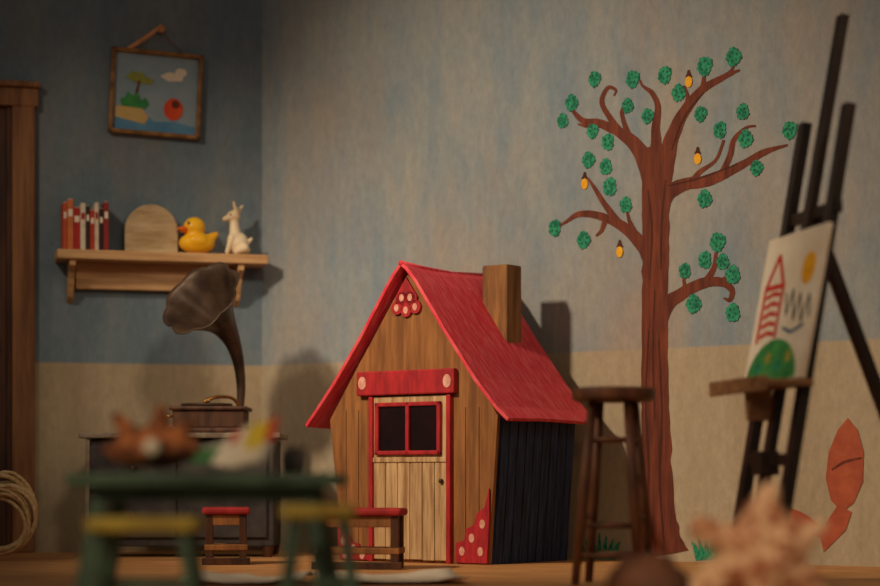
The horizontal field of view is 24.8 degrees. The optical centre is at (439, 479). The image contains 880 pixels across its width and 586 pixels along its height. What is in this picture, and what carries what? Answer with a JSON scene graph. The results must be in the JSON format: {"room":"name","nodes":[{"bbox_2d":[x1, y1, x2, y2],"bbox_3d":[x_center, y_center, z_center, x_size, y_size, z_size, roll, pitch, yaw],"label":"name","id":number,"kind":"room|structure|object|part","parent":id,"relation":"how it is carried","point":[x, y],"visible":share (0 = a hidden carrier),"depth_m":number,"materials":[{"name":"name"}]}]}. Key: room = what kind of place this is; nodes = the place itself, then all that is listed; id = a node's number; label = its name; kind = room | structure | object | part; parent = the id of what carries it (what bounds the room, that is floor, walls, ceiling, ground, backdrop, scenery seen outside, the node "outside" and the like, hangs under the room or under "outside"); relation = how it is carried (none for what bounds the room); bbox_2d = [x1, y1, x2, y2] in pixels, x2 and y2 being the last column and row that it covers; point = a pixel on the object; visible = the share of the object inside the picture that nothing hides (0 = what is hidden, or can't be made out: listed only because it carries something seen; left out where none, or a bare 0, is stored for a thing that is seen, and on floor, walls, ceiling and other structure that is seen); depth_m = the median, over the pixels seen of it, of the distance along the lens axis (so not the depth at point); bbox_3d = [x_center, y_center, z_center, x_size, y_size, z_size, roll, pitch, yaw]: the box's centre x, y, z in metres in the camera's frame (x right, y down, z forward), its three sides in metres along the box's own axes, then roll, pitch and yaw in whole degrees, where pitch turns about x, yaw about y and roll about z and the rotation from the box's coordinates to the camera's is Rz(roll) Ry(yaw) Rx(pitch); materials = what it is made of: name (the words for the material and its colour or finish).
{"room":"children's playroom","nodes":[
{"label":"children's playroom","id":0,"kind":"room"},
{"bbox_2d":[0,0,261,551],"bbox_3d":[-2.548,-1.296,9.666,3.400,3.300,0.081,0,0,-15],"label":"wall","id":1,"kind":"structure","parent":0,"point":[101,354],"depth_m":9.88,"materials":[{"name":"paint"}]},
{"bbox_2d":[0,86,37,107],"bbox_3d":[-2.549,-1.861,9.595,1.220,0.090,0.054,0,0,-15],"label":"header","id":2,"kind":"object","parent":1,"relation":"attached to","point":[9,96],"visible":1,"depth_m":9.70,"materials":[{"name":"brown wood"}]},
{"bbox_2d":[6,87,34,552],"bbox_3d":[-2.041,-0.781,9.735,0.135,2.270,0.049,0,0,-15],"label":"door frame","id":3,"kind":"structure","parent":1,"relation":"attached to","point":[23,117],"depth_m":9.71,"materials":[{"name":"brown wood"}]},
{"bbox_2d":[0,80,40,89],"bbox_3d":[-2.556,-1.921,9.583,1.260,0.030,0.074,0,0,-15],"label":"cornice","id":4,"kind":"structure","parent":1,"relation":"in","point":[3,83],"depth_m":9.69,"materials":[{"name":"brown wood"}]},
{"bbox_2d":[108,24,203,139],"bbox_3d":[-1.407,-1.974,9.906,0.472,0.564,0.053,0,0,-15],"label":"framed picture","id":5,"kind":"object","parent":1,"relation":"attached to","point":[155,93],"visible":1,"depth_m":9.91,"materials":[{"name":"paper"}]},
{"bbox_3d":[-1.615,-1.924,9.849,0.022,0.424,0.028,3,-1,-15],"label":"frame","id":6,"kind":"part","parent":5,"relation":"part of","materials":[{"name":"brown wood"}]},
{"bbox_3d":[-1.415,-1.713,9.903,0.454,0.022,0.028,3,-1,-15],"label":"frame","id":7,"kind":"part","parent":5,"relation":"part of","materials":[{"name":"brown wood"}]},
{"bbox_3d":[-1.398,-2.115,9.908,0.454,0.022,0.028,3,-1,-15],"label":"frame","id":8,"kind":"part","parent":5,"relation":"part of","materials":[{"name":"brown wood"}]},
{"bbox_3d":[-1.198,-1.904,9.961,0.022,0.424,0.028,3,-1,-15],"label":"frame","id":9,"kind":"part","parent":5,"relation":"part of","materials":[{"name":"brown wood"}]},
{"bbox_2d":[54,249,267,306],"bbox_3d":[-1.369,-0.990,9.838,1.027,0.245,0.199,0,0,-15],"label":"wall shelf","id":10,"kind":"object","parent":1,"relation":"attached to","point":[90,269],"visible":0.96,"depth_m":9.82,"materials":[{"name":"brown wood"}]},
{"bbox_2d":[61,199,108,249],"bbox_3d":[-1.732,-1.236,9.750,0.219,0.247,0.142,0,0,-15],"label":"books","id":11,"kind":"object","parent":10,"relation":"on","point":[82,227],"visible":0.83,"depth_m":9.68,"materials":[{"name":"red paper"}]},
{"bbox_2d":[124,204,177,251],"bbox_3d":[-1.421,-1.234,9.846,0.260,0.244,0.100,0,0,-15],"label":"wooden board","id":12,"kind":"object","parent":10,"relation":"on","point":[153,228],"visible":0.79,"depth_m":9.83,"materials":[{"name":"brown wood"}]},
{"bbox_2d":[177,217,217,252],"bbox_3d":[-1.196,-1.205,9.872,0.207,0.182,0.128,0,0,-15],"label":"rubber duck","id":13,"kind":"object","parent":10,"relation":"on","point":[194,240],"visible":0.98,"depth_m":9.83},
{"bbox_2d":[222,201,252,253],"bbox_3d":[-1.002,-1.246,9.909,0.155,0.264,0.093,0,0,-15],"label":"figurine","id":14,"kind":"object","parent":10,"relation":"on","point":[237,242],"visible":0.98,"depth_m":9.89,"materials":[{"name":"beige ceramic"}]},
{"bbox_2d":[0,550,879,585],"bbox_3d":[0.050,0.384,6.350,9.100,0.060,10.300,0,0,0],"label":"floor","id":15,"kind":"structure","parent":0,"point":[36,568],"depth_m":7.82,"materials":[{"name":"brown wood"}]},
{"bbox_2d":[0,470,38,554],"bbox_3d":[-1.920,0.144,8.750,0.328,0.375,0.115,0,0,-11],"label":"rope coil","id":16,"kind":"object","parent":15,"relation":"on","point":[13,491],"visible":1,"depth_m":8.74,"materials":[{"name":"beige fabric"}]},
{"bbox_2d":[84,517,204,585],"bbox_3d":[-0.680,0.219,4.620,0.283,0.266,0.223,0,0,0],"label":"stool","id":17,"kind":"object","parent":15,"relation":"on","point":[100,557],"visible":1,"depth_m":4.53,"materials":[{"name":"yellow paint"}]},
{"bbox_3d":[-0.792,0.235,4.535,0.076,0.235,0.031,0,0,-41],"label":"leg","id":18,"kind":"part","parent":17,"relation":"part of","materials":[{"name":"teal paint"}]},
{"bbox_3d":[-0.792,0.235,4.705,0.076,0.235,0.031,0,0,41],"label":"leg","id":19,"kind":"part","parent":17,"relation":"part of","materials":[{"name":"teal paint"}]},
{"bbox_3d":[-0.680,0.102,4.620,0.250,0.032,0.200,0,0,0],"label":"seat","id":20,"kind":"part","parent":17,"relation":"part of","materials":[{"name":"yellow paint"}]},
{"bbox_3d":[-0.568,0.235,4.535,0.076,0.235,0.031,0,0,41],"label":"leg","id":21,"kind":"part","parent":17,"relation":"part of","materials":[{"name":"teal paint"}]},
{"bbox_3d":[-0.568,0.235,4.705,0.076,0.235,0.031,0,0,-41],"label":"leg","id":22,"kind":"part","parent":17,"relation":"part of","materials":[{"name":"teal paint"}]},
{"bbox_2d":[78,433,287,556],"bbox_3d":[-1.190,0.069,9.356,0.920,0.570,0.488,0,0,0],"label":"base cabinet","id":23,"kind":"object","parent":15,"relation":"on","point":[264,518],"visible":0.41,"depth_m":9.13,"materials":[{"name":"paint"}]},
{"bbox_3d":[-1.403,-0.056,9.143,0.395,0.200,0.015,0,0,0],"label":"drawer","id":24,"kind":"part","parent":23,"relation":"part of","materials":[{"name":"paint"}]},
{"bbox_3d":[-1.403,0.164,9.143,0.395,0.200,0.015,0,0,0],"label":"drawer","id":25,"kind":"part","parent":23,"relation":"part of","materials":[{"name":"paint"}]},
{"bbox_2d":[163,262,251,432],"bbox_3d":[-1.103,-0.616,9.292,0.435,0.799,0.416,0,0,0],"label":"gramophone","id":26,"kind":"object","parent":23,"relation":"on","point":[203,300],"visible":0.99,"depth_m":9.32,"materials":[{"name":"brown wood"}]},
{"bbox_3d":[-1.070,-0.332,9.350,0.360,0.020,0.290,0,0,0],"label":"case lid","id":27,"kind":"part","parent":26,"relation":"part of","materials":[{"name":"brown wood"}]},
{"bbox_3d":[-1.019,-0.370,9.376,0.194,0.057,0.026,0,0,-33],"label":"tone arm","id":28,"kind":"part","parent":26,"relation":"part of","materials":[{"name":"gold metal"}]},
{"bbox_3d":[-0.988,-0.056,9.143,0.395,0.200,0.015,0,0,0],"label":"drawer","id":29,"kind":"part","parent":23,"relation":"part of","materials":[{"name":"paint"}]},
{"bbox_3d":[-0.988,0.164,9.143,0.395,0.200,0.015,0,0,0],"label":"drawer","id":30,"kind":"part","parent":23,"relation":"part of","materials":[{"name":"paint"}]},
{"bbox_2d":[66,473,346,585],"bbox_3d":[-0.575,0.168,5.050,0.660,0.369,0.440,0,0,0],"label":"table","id":31,"kind":"object","parent":15,"relation":"on","point":[119,489],"visible":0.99,"depth_m":4.87,"materials":[{"name":"teal paint"}]},
{"bbox_3d":[-0.855,0.181,4.875,0.124,0.344,0.048,0,0,-40],"label":"leg","id":32,"kind":"part","parent":31,"relation":"part of","materials":[{"name":"teal paint"}]},
{"bbox_3d":[-0.855,0.181,5.225,0.124,0.344,0.048,0,0,40],"label":"leg","id":33,"kind":"part","parent":31,"relation":"part of","materials":[{"name":"teal paint"}]},
{"bbox_2d":[99,404,199,468],"bbox_3d":[-0.721,-0.110,5.020,0.212,0.164,0.187,0,0,35],"label":"crumpled cloth","id":34,"kind":"object","parent":31,"relation":"on","point":[160,445],"visible":1,"depth_m":4.99,"materials":[{"name":"brown fabric"}]},
{"bbox_2d":[189,415,279,467],"bbox_3d":[-0.510,-0.097,4.980,0.213,0.135,0.093,0,0,7],"label":"paper","id":35,"kind":"object","parent":31,"relation":"on","point":[252,444],"visible":1,"depth_m":4.97,"materials":[{"name":"paper"}]},
{"bbox_2d":[280,447,306,472],"bbox_3d":[-0.375,-0.051,5.120,0.068,0.066,0.068,0,0,0],"label":"paint jar","id":36,"kind":"object","parent":31,"relation":"on","point":[292,459],"visible":0.88,"depth_m":5.09,"materials":[{"name":"clear glass"}]},
{"bbox_3d":[-0.295,0.181,4.875,0.124,0.344,0.048,0,0,40],"label":"leg","id":37,"kind":"part","parent":31,"relation":"part of","materials":[{"name":"teal paint"}]},
{"bbox_3d":[-0.295,0.181,5.225,0.124,0.344,0.048,0,0,-40],"label":"leg","id":38,"kind":"part","parent":31,"relation":"part of","materials":[{"name":"teal paint"}]},
{"bbox_2d":[202,507,249,564],"bbox_3d":[-0.900,0.234,8.420,0.200,0.240,0.200,0,0,-6],"label":"bench","id":39,"kind":"object","parent":15,"relation":"on","point":[213,515],"visible":1,"depth_m":8.33,"materials":[{"name":"brown wood"}]},
{"bbox_3d":[-0.963,0.249,8.343,0.032,0.210,0.032,0,0,-6],"label":"leg","id":40,"kind":"part","parent":39,"relation":"part of","materials":[{"name":"brown wood"}]},
{"bbox_2d":[204,543,247,550],"bbox_3d":[-0.900,0.281,8.420,0.180,0.025,0.180,0,0,-6],"label":"shelf","id":41,"kind":"object","parent":39,"relation":"attached to","point":[208,546],"depth_m":8.33,"materials":[{"name":"brown wood"}]},
{"bbox_3d":[-0.900,0.129,8.420,0.200,0.030,0.200,0,0,-6],"label":"seat","id":42,"kind":"part","parent":39,"relation":"part of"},
{"bbox_3d":[-0.892,0.167,8.343,0.160,0.045,0.015,0,0,-6],"label":"rail","id":43,"kind":"part","parent":39,"relation":"part of","materials":[{"name":"brown wood"}]},
{"bbox_3d":[-0.891,0.339,8.335,0.200,0.030,0.030,0,0,-6],"label":"foot rail","id":44,"kind":"part","parent":39,"relation":"part of","materials":[{"name":"brown wood"}]},
{"bbox_3d":[-0.823,0.249,8.357,0.032,0.210,0.032,0,0,-6],"label":"leg","id":45,"kind":"part","parent":39,"relation":"part of","materials":[{"name":"brown wood"}]},
{"bbox_2d":[179,570,312,581],"bbox_3d":[-0.660,0.331,6.850,0.361,0.034,0.401,0,0,11],"label":"paper sheet","id":46,"kind":"object","parent":15,"relation":"on","point":[208,576],"visible":0.71,"depth_m":6.88,"materials":[{"name":"white paper"}]},
{"bbox_2d":[279,504,358,585],"bbox_3d":[-0.280,0.205,4.660,0.203,0.295,0.193,0,0,0],"label":"stool","id":47,"kind":"object","parent":15,"relation":"on","point":[295,513],"visible":1,"depth_m":4.58,"materials":[{"name":"yellow paint"}]},
{"bbox_3d":[-0.352,0.221,4.590,0.076,0.263,0.031,0,0,-41],"label":"leg","id":48,"kind":"part","parent":47,"relation":"part of","materials":[{"name":"teal paint"}]},
{"bbox_3d":[-0.352,0.221,4.730,0.076,0.263,0.031,0,0,41],"label":"leg","id":49,"kind":"part","parent":47,"relation":"part of","materials":[{"name":"teal paint"}]},
{"bbox_3d":[-0.280,0.073,4.660,0.170,0.032,0.170,0,0,0],"label":"seat","id":50,"kind":"part","parent":47,"relation":"part of","materials":[{"name":"yellow paint"}]},
{"bbox_3d":[-0.207,0.221,4.590,0.076,0.263,0.031,0,0,41],"label":"leg","id":51,"kind":"part","parent":47,"relation":"part of","materials":[{"name":"teal paint"}]},
{"bbox_3d":[-0.207,0.221,4.730,0.076,0.263,0.031,0,0,-41],"label":"leg","id":52,"kind":"part","parent":47,"relation":"part of","materials":[{"name":"teal paint"}]},
{"bbox_2d":[311,508,407,569],"bbox_3d":[-0.320,0.233,8.000,0.360,0.242,0.220,0,0,6],"label":"bench","id":53,"kind":"object","parent":15,"relation":"on","point":[393,518],"visible":0.52,"depth_m":7.89,"materials":[{"name":"brown wood"}]},
{"bbox_3d":[-0.330,0.339,7.905,0.360,0.030,0.030,0,0,6],"label":"foot rail","id":54,"kind":"part","parent":53,"relation":"part of","materials":[{"name":"brown wood"}]},
{"bbox_3d":[-0.329,0.165,7.913,0.320,0.045,0.015,0,0,6],"label":"rail","id":55,"kind":"part","parent":53,"relation":"part of","materials":[{"name":"brown wood"}]},
{"bbox_2d":[334,546,404,554],"bbox_3d":[-0.320,0.281,8.000,0.340,0.025,0.200,0,0,6],"label":"shelf","id":56,"kind":"object","parent":53,"relation":"attached to","point":[392,550],"depth_m":7.90,"materials":[{"name":"brown wood"}]},
{"bbox_3d":[-0.320,0.127,8.000,0.360,0.030,0.220,0,0,6],"label":"seat","id":57,"kind":"part","parent":53,"relation":"part of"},
{"bbox_3d":[-0.179,0.248,7.905,0.032,0.212,0.032,0,0,6],"label":"leg","id":58,"kind":"part","parent":53,"relation":"part of","materials":[{"name":"brown wood"}]},
{"bbox_3d":[-0.163,0.248,8.065,0.032,0.212,0.032,0,0,6],"label":"leg","id":59,"kind":"part","parent":53,"relation":"part of","materials":[{"name":"brown wood"}]},
{"bbox_2d":[312,568,470,581],"bbox_3d":[-0.180,0.332,6.950,0.500,0.031,0.500,0,0,-9],"label":"paper sheet","id":60,"kind":"object","parent":15,"relation":"on","point":[432,574],"visible":0.72,"depth_m":6.97,"materials":[{"name":"white paper"}]},
{"bbox_2d":[305,260,586,564],"bbox_3d":[0.045,-0.296,8.823,1.104,1.300,0.688,0,0,37],"label":"playhouse","id":61,"kind":"object","parent":15,"relation":"on","point":[446,407],"visible":0.86,"depth_m":8.57,"materials":[{"name":"brown wood"}]},
{"bbox_3d":[-0.378,0.272,8.766,0.175,0.154,0.012,0,0,37],"label":"corner trim","id":62,"kind":"part","parent":61,"relation":"part of","materials":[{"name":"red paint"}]},
{"bbox_3d":[-0.297,-0.004,8.698,0.022,0.715,0.022,0,0,37],"label":"frame","id":63,"kind":"part","parent":61,"relation":"part of","materials":[{"name":"red paint"}]},
{"bbox_3d":[-0.144,-0.813,8.590,0.119,0.114,0.012,0,0,37],"label":"gable trim","id":64,"kind":"part","parent":61,"relation":"part of","materials":[{"name":"red paint"}]},
{"bbox_3d":[-0.135,-0.221,8.573,0.335,0.206,0.004,0,0,37],"label":"pane","id":65,"kind":"part","parent":61,"relation":"part of","materials":[{"name":"black glass"}]},
{"bbox_3d":[-0.128,-0.087,8.573,0.396,0.022,0.020,0,0,37],"label":"door rail","id":66,"kind":"part","parent":61,"relation":"part of","materials":[{"name":"beige wood"}]},
{"bbox_3d":[-0.126,-0.226,8.577,0.396,0.268,0.012,0,0,37],"label":"door","id":67,"kind":"part","parent":61,"relation":"part of","materials":[{"name":"beige wood"}]},
{"bbox_3d":[0.039,-0.004,8.446,0.022,0.715,0.022,0,0,37],"label":"frame","id":68,"kind":"part","parent":61,"relation":"part of","materials":[{"name":"red paint"}]},
{"bbox_3d":[0.138,0.192,8.379,0.175,0.314,0.012,0,0,37],"label":"corner trim","id":69,"kind":"part","parent":61,"relation":"part of","materials":[{"name":"red paint"}]},
{"bbox_2d":[571,386,655,584],"bbox_3d":[0.590,0.021,6.800,0.285,0.670,0.285,0,0,13],"label":"round stool","id":70,"kind":"object","parent":15,"relation":"on","point":[595,396],"visible":0.96,"depth_m":6.73,"materials":[{"name":"brown wood"}]},
{"bbox_3d":[0.485,0.041,6.743,0.098,0.628,0.037,0,0,-22],"label":"leg","id":71,"kind":"part","parent":70,"relation":"part of","materials":[{"name":"brown wood"}]},
{"bbox_3d":[0.533,0.041,6.905,0.036,0.628,0.098,0,0,-35],"label":"leg","id":72,"kind":"part","parent":70,"relation":"part of","materials":[{"name":"brown wood"}]},
{"bbox_3d":[0.590,-0.290,6.800,0.286,0.048,0.286,0,0,0],"label":"seat","id":73,"kind":"part","parent":70,"relation":"part of","materials":[{"name":"brown wood"}]},
{"bbox_3d":[0.647,0.041,6.695,0.036,0.628,0.098,0,0,-35],"label":"leg","id":74,"kind":"part","parent":70,"relation":"part of","materials":[{"name":"brown wood"}]},
{"bbox_3d":[0.695,0.041,6.857,0.098,0.628,0.037,0,0,-22],"label":"leg","id":75,"kind":"part","parent":70,"relation":"part of","materials":[{"name":"brown wood"}]},
{"bbox_2d":[605,553,688,585],"bbox_3d":[0.518,0.268,4.999,0.212,0.172,0.159,0,0,0],"label":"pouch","id":76,"kind":"object","parent":15,"relation":"on","point":[648,569],"visible":1,"depth_m":4.96,"materials":[{"name":"brown leather"}]},
{"bbox_2d":[689,481,828,585],"bbox_3d":[0.744,0.160,4.615,0.352,0.314,0.179,0,0,0],"label":"starfish ornament","id":77,"kind":"object","parent":15,"relation":"on","point":[766,546],"visible":1,"depth_m":4.57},
{"bbox_2d":[709,13,879,522],"bbox_3d":[1.357,-0.603,6.701,0.775,1.909,0.520,0,0,-12],"label":"easel","id":78,"kind":"object","parent":15,"relation":"on","point":[761,405],"visible":0.73,"depth_m":6.65,"materials":[{"name":"black wood"}]},
{"bbox_3d":[1.121,-0.439,6.840,0.324,1.580,0.053,0,0,-18],"label":"post","id":79,"kind":"part","parent":78,"relation":"part of","materials":[{"name":"black wood"}]},
{"bbox_2d":[745,222,832,378],"bbox_3d":[1.154,-0.577,6.658,0.114,0.503,0.520,0,0,-12],"label":"canvas","id":80,"kind":"object","parent":78,"relation":"on","point":[794,270],"visible":0.94,"depth_m":6.61,"materials":[{"name":"white paper"}]},
{"bbox_2d":[768,378,813,389],"bbox_3d":[1.066,-0.312,6.640,0.160,0.023,0.520,0,0,-12],"label":"tray","id":81,"kind":"object","parent":78,"relation":"on","point":[773,383],"depth_m":6.39,"materials":[{"name":"brown wood"}]},
{"bbox_3d":[1.199,-0.439,6.468,0.330,1.581,0.054,0,0,-22],"label":"post","id":82,"kind":"part","parent":78,"relation":"part of","materials":[{"name":"black wood"}]},
{"bbox_3d":[1.489,-0.251,6.729,0.505,1.201,0.050,0,0,-12],"label":"leg","id":83,"kind":"part","parent":78,"relation":"part of","materials":[{"name":"black wood"}]},
{"bbox_2d":[262,0,879,566],"bbox_3d":[1.243,-1.296,8.592,5.200,3.300,0.081,0,0,36],"label":"wall","id":84,"kind":"structure","parent":0,"point":[427,133],"depth_m":9.00,"materials":[{"name":"paint"}]},
{"bbox_2d":[582,533,714,560],"bbox_3d":[0.936,0.295,8.757,0.778,0.134,0.001,0,0,36],"label":"mural","id":85,"kind":"object","parent":84,"relation":"attached to","point":[699,554],"visible":0.5,"depth_m":8.64,"materials":[{"name":"green paint"}]},
{"bbox_3d":[0.710,0.297,8.918,0.032,0.121,0.001,0,0,36],"label":"blade","id":86,"kind":"part","parent":85,"relation":"part of","materials":[{"name":"green paint"}]},
{"bbox_3d":[0.730,0.303,8.904,0.033,0.108,0.001,0,0,36],"label":"blade","id":87,"kind":"part","parent":85,"relation":"part of","materials":[{"name":"green paint"}]},
{"bbox_3d":[0.754,0.309,8.887,0.042,0.096,0.001,0,0,36],"label":"blade","id":88,"kind":"part","parent":85,"relation":"part of","materials":[{"name":"green paint"}]},
{"bbox_3d":[0.778,0.316,8.870,0.053,0.085,0.001,0,0,36],"label":"blade","id":89,"kind":"part","parent":85,"relation":"part of","materials":[{"name":"green paint"}]},
{"bbox_3d":[1.107,0.308,8.636,0.051,0.082,0.001,0,0,36],"label":"blade","id":90,"kind":"part","parent":85,"relation":"part of","materials":[{"name":"green paint"}]},
{"bbox_3d":[1.129,0.301,8.620,0.040,0.093,0.001,0,0,36],"label":"blade","id":91,"kind":"part","parent":85,"relation":"part of","materials":[{"name":"green paint"}]},
{"bbox_3d":[1.151,0.293,8.604,0.029,0.105,0.001,0,0,36],"label":"blade","id":92,"kind":"part","parent":85,"relation":"part of","materials":[{"name":"green paint"}]},
{"bbox_3d":[1.170,0.286,8.591,0.028,0.116,0.001,0,0,36],"label":"blade","id":93,"kind":"part","parent":85,"relation":"part of","materials":[{"name":"green paint"}]},
{"bbox_2d":[548,46,796,553],"bbox_3d":[0.993,-0.745,8.717,1.230,2.209,0.004,0,0,36],"label":"mural","id":94,"kind":"object","parent":84,"relation":"attached to","point":[655,163],"visible":0.99,"depth_m":8.74,"materials":[{"name":"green paint"}]},
{"bbox_2d":[791,418,863,550],"bbox_3d":[1.533,0.022,8.332,0.495,0.554,0.001,0,0,36],"label":"mural","id":95,"kind":"object","parent":84,"relation":"attached to","point":[844,473],"visible":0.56,"depth_m":8.24,"materials":[{"name":"orange paint"}]}
]}

